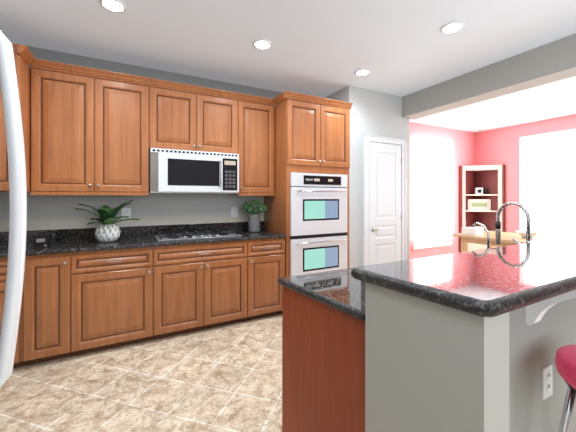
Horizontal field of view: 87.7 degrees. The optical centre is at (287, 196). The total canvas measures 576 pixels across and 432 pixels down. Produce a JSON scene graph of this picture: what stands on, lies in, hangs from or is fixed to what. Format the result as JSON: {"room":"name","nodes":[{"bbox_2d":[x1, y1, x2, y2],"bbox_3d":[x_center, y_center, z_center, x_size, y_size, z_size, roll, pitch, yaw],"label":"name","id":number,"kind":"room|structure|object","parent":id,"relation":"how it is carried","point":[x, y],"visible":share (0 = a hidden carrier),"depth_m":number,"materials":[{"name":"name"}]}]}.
{"room":"kitchen","nodes":[
{"label":"kitchen","id":0,"kind":"room"},
{"bbox_2d":[0,313,282,431],"bbox_3d":[2.506,1.380,1.208,8.280,0.100,8.580,0,0,-28],"label":"floor","id":1,"kind":"structure","parent":0,"point":[226,378],"depth_m":2.09,"materials":[{"name":"tile"}]},
{"bbox_2d":[0,257,23,367],"bbox_3d":[-2.377,0.892,2.467,0.431,0.876,0.630,0,0,-28],"label":"base cabinet","id":2,"kind":"object","parent":1,"relation":"on","point":[19,353],"depth_m":2.28,"materials":[{"name":"brown wood"}]},
{"bbox_2d":[0,30,26,387],"bbox_3d":[-0.910,0.430,0.236,0.926,1.800,0.912,0,0,-28],"label":"refrigerator","id":3,"kind":"object","parent":1,"relation":"on","point":[17,207],"visible":1,"depth_m":0.74,"materials":[{"name":"silver metal"}]},
{"bbox_2d":[24,253,71,365],"bbox_3d":[-2.050,0.892,2.641,0.310,0.876,0.630,0,0,-28],"label":"base cabinet","id":4,"kind":"object","parent":1,"relation":"on","point":[47,278],"depth_m":2.37,"materials":[{"name":"brown wood"}]},
{"bbox_2d":[72,247,155,355],"bbox_3d":[-1.642,0.892,2.858,0.613,0.876,0.630,0,0,-28],"label":"base cabinet","id":5,"kind":"object","parent":1,"relation":"on","point":[75,303],"depth_m":2.58,"materials":[{"name":"brown wood"}]},
{"bbox_2d":[0,221,285,257],"bbox_3d":[-1.367,0.383,2.995,2.711,0.140,0.648,0,0,-28],"label":"countertop","id":6,"kind":"structure","parent":5,"relation":"on","point":[75,240],"depth_m":2.92,"materials":[{"name":"stone"}]},
{"bbox_2d":[33,232,50,247],"bbox_3d":[-2.052,0.354,2.507,0.100,0.125,0.106,0,0,-28],"label":"coffee grinder","id":7,"kind":"object","parent":6,"relation":"on","point":[41,239],"visible":1,"depth_m":2.47,"materials":[{"name":"black plastic"}]},
{"bbox_2d":[75,200,138,241],"bbox_3d":[-1.670,0.222,2.794,0.514,0.390,0.538,0,0,-28],"label":"potted plant","id":8,"kind":"object","parent":6,"relation":"on","point":[107,229],"visible":1,"depth_m":2.75,"materials":[{"name":"white ceramic"}]},
{"bbox_2d":[154,228,241,241],"bbox_3d":[-0.968,0.394,3.206,0.820,0.046,0.490,0,0,-28],"label":"cooktop","id":9,"kind":"object","parent":6,"relation":"in","point":[195,234],"visible":1,"depth_m":3.09,"materials":[{"name":"silver metal"}]},
{"bbox_2d":[241,199,266,231],"bbox_3d":[-0.403,0.216,3.588,0.295,0.400,0.267,0,0,-28],"label":"potted plant","id":10,"kind":"object","parent":6,"relation":"on","point":[254,221],"visible":1,"depth_m":3.54,"materials":[{"name":"green plant"}]},
{"bbox_2d":[156,240,247,338],"bbox_3d":[-0.971,0.892,3.215,0.907,0.876,0.630,0,0,-28],"label":"base cabinet","id":11,"kind":"object","parent":1,"relation":"on","point":[201,286],"depth_m":2.93,"materials":[{"name":"brown wood"}]},
{"bbox_2d":[248,238,284,319],"bbox_3d":[-0.372,0.892,3.533,0.451,0.876,0.630,0,0,-28],"label":"base cabinet","id":12,"kind":"object","parent":1,"relation":"on","point":[266,257],"depth_m":3.25,"materials":[{"name":"brown wood"}]},
{"bbox_2d":[264,91,352,276],"bbox_3d":[0.220,0.085,3.803,0.940,2.490,0.710,0,0,-28],"label":"tall cabinet","id":13,"kind":"object","parent":1,"relation":"on","point":[310,137],"visible":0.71,"depth_m":3.52,"materials":[{"name":"brown wood"}]},
{"bbox_2d":[290,172,346,275],"bbox_3d":[0.254,0.376,3.793,0.794,1.304,0.692,0,0,-28],"label":"wall oven","id":14,"kind":"object","parent":13,"relation":"in","point":[318,222],"visible":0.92,"depth_m":3.52,"materials":[{"name":"white metal"}]},
{"bbox_2d":[277,239,575,431],"bbox_3d":[1.324,0.815,1.744,2.619,1.031,0.973,0,0,-28],"label":"kitchen island","id":15,"kind":"object","parent":1,"relation":"on","point":[471,341],"depth_m":1.13,"materials":[{"name":"grey paint"}]},
{"bbox_2d":[345,236,575,327],"bbox_3d":[1.483,0.278,1.513,2.613,0.041,0.470,0,0,-28],"label":"island countertop","id":16,"kind":"structure","parent":15,"relation":"on","point":[490,285],"depth_m":0.99,"materials":[{"name":"black stone"}]},
{"bbox_2d":[472,202,529,248],"bbox_3d":[1.345,0.223,1.952,0.528,0.381,0.244,0,0,-28],"label":"faucet","id":17,"kind":"object","parent":15,"relation":"on","point":[498,227],"visible":0.62,"depth_m":2.02,"materials":[{"name":"silver metal"}]},
{"bbox_2d":[459,165,504,252],"bbox_3d":[3.990,0.339,6.178,0.596,1.982,0.592,0,0,-28],"label":"corner shelf","id":18,"kind":"object","parent":1,"relation":"on","point":[482,194],"visible":0.58,"depth_m":6.27,"materials":[{"name":"red painted wood"}]},
{"bbox_2d":[453,231,562,251],"bbox_3d":[3.323,0.950,4.241,0.950,0.760,1.470,0,0,-28],"label":"dining table","id":19,"kind":"object","parent":1,"relation":"on","point":[507,238],"visible":0.4,"depth_m":4.33,"materials":[{"name":"brown wood"}]},
{"bbox_2d":[462,227,483,234],"bbox_3d":[2.824,0.519,4.593,0.200,0.099,0.220,0,0,-28],"label":"box","id":20,"kind":"object","parent":19,"relation":"on","point":[472,231],"visible":0.98,"depth_m":4.52,"materials":[{"name":"white plastic"}]},
{"bbox_2d":[515,231,538,237],"bbox_3d":[3.361,0.529,4.222,0.260,0.080,0.260,0,0,-28],"label":"bowl","id":21,"kind":"object","parent":19,"relation":"on","point":[523,233],"visible":0.77,"depth_m":4.18,"materials":[{"name":"white ceramic"}]},
{"bbox_2d":[555,344,575,431],"bbox_3d":[1.182,0.960,1.036,0.454,0.740,0.454,0,0,-28],"label":"bar stool","id":22,"kind":"object","parent":1,"relation":"on","point":[565,359],"visible":1,"depth_m":1.10,"materials":[{"name":"red plastic"}]},
{"bbox_2d":[0,44,319,231],"bbox_3d":[-1.237,-0.040,3.499,3.820,2.740,0.120,0,0,-28],"label":"wall","id":23,"kind":"structure","parent":0,"point":[49,212],"depth_m":3.23,"materials":[{"name":"grey paint"}]},
{"bbox_2d":[0,43,31,194],"bbox_3d":[-2.386,-0.603,2.472,0.418,1.115,0.609,0,0,-28],"label":"upper cabinet","id":24,"kind":"object","parent":23,"relation":"attached to","point":[22,59],"depth_m":2.39,"materials":[{"name":"brown wood"}]},
{"bbox_2d":[32,59,151,194],"bbox_3d":[-1.856,-0.588,2.901,0.913,1.145,0.349,0,0,-28],"label":"upper cabinet","id":25,"kind":"object","parent":23,"relation":"attached to","point":[90,133],"depth_m":2.73,"materials":[{"name":"brown wood"}]},
{"bbox_2d":[122,208,130,218],"bbox_3d":[-1.709,0.180,3.172,0.086,0.124,0.009,0,0,-28],"label":"electrical outlet","id":26,"kind":"object","parent":23,"relation":"attached to","point":[126,211],"visible":0.71,"depth_m":3.17,"materials":[{"name":"white plastic"}]},
{"bbox_2d":[152,79,239,194],"bbox_3d":[-1.049,-0.588,3.330,0.915,1.145,0.349,0,0,-28],"label":"upper cabinet","id":27,"kind":"object","parent":23,"relation":"attached to","point":[181,120],"depth_m":3.17,"materials":[{"name":"brown wood"}]},
{"bbox_2d":[149,148,238,193],"bbox_3d":[-1.025,-0.262,3.286,0.895,0.439,0.450,0,0,-28],"label":"microwave","id":28,"kind":"object","parent":27,"relation":"attached to","point":[178,171],"visible":0.98,"depth_m":3.10,"materials":[{"name":"silver metal"}]},
{"bbox_2d":[231,207,237,216],"bbox_3d":[-0.663,0.185,3.729,0.086,0.124,0.009,0,0,-28],"label":"electrical outlet","id":29,"kind":"object","parent":23,"relation":"attached to","point":[234,211],"visible":1,"depth_m":3.73,"materials":[{"name":"white plastic"}]},
{"bbox_2d":[240,95,275,194],"bbox_3d":[-0.443,-0.588,3.653,0.458,1.145,0.349,0,0,-28],"label":"upper cabinet","id":30,"kind":"object","parent":23,"relation":"attached to","point":[256,120],"depth_m":3.50,"materials":[{"name":"brown wood"}]},
{"bbox_2d":[0,0,575,132],"bbox_3d":[2.506,-1.460,1.208,8.280,0.100,8.580,0,0,-28],"label":"ceiling","id":31,"kind":"structure","parent":0,"point":[326,48],"depth_m":2.69,"materials":[{"name":"white paint"}]},
{"bbox_2d":[99,0,126,12],"bbox_3d":[-1.281,-1.404,2.196,0.176,0.010,0.176,0,0,-28],"label":"recessed light","id":32,"kind":"object","parent":31,"relation":"in","point":[117,6],"visible":0.96,"depth_m":2.19,"materials":[{"name":"white"}]},
{"bbox_2d":[253,39,271,49],"bbox_3d":[-0.235,-1.404,2.763,0.176,0.010,0.176,0,0,-28],"label":"recessed light","id":33,"kind":"object","parent":31,"relation":"in","point":[262,44],"visible":1,"depth_m":2.75,"materials":[{"name":"white"}]},
{"bbox_2d":[355,69,370,75],"bbox_3d":[0.841,-1.404,3.381,0.176,0.010,0.176,0,0,-28],"label":"recessed light","id":34,"kind":"object","parent":31,"relation":"in","point":[361,72],"visible":0.98,"depth_m":3.37,"materials":[{"name":"white"}]},
{"bbox_2d":[440,21,463,33],"bbox_3d":[1.360,-1.404,2.490,0.176,0.010,0.176,0,0,-28],"label":"recessed light","id":35,"kind":"object","parent":31,"relation":"in","point":[451,27],"visible":0.98,"depth_m":2.48,"materials":[{"name":"white"}]},
{"bbox_2d":[402,33,575,119],"bbox_3d":[3.004,-1.265,1.869,0.260,0.290,5.480,0,0,-28],"label":"soffit","id":36,"kind":"structure","parent":31,"relation":"attached to","point":[551,62],"depth_m":3.14,"materials":[{"name":"grey paint"}]},
{"bbox_2d":[325,85,409,267],"bbox_3d":[1.019,-0.040,4.495,1.100,2.740,1.020,0,0,-28],"label":"wall","id":37,"kind":"structure","parent":0,"point":[372,112],"depth_m":3.89,"materials":[{"name":"grey paint"}]},
{"bbox_2d":[363,134,406,265],"bbox_3d":[1.330,0.258,4.038,0.780,2.145,0.075,0,0,-28],"label":"pantry door","id":38,"kind":"structure","parent":37,"relation":"in","point":[384,203],"depth_m":4.04,"materials":[{"name":"white wood"}]},
{"bbox_2d":[410,122,474,258],"bbox_3d":[2.742,-0.040,5.920,3.280,2.740,0.120,0,0,-28],"label":"wall","id":39,"kind":"structure","parent":0,"point":[462,148],"depth_m":6.20,"materials":[{"name":"pink paint"}]},
{"bbox_2d":[412,134,451,248],"bbox_3d":[2.846,-0.100,5.883,1.130,2.160,0.040,0,0,-28],"label":"window","id":40,"kind":"structure","parent":39,"relation":"in","point":[431,191],"depth_m":5.88,"materials":[{"name":"white glass"}]},
{"bbox_2d":[475,114,575,232],"bbox_3d":[6.061,-0.040,3.042,0.120,2.740,8.080,0,0,-28],"label":"wall","id":41,"kind":"structure","parent":0,"point":[499,146],"depth_m":5.96,"materials":[{"name":"pink paint"}]},
{"bbox_2d":[520,129,575,237],"bbox_3d":[4.984,-0.115,4.893,0.040,2.090,2.140,0,0,-28],"label":"window","id":42,"kind":"structure","parent":41,"relation":"in","point":[548,181],"depth_m":5.42,"materials":[{"name":"white glass"}]}
]}

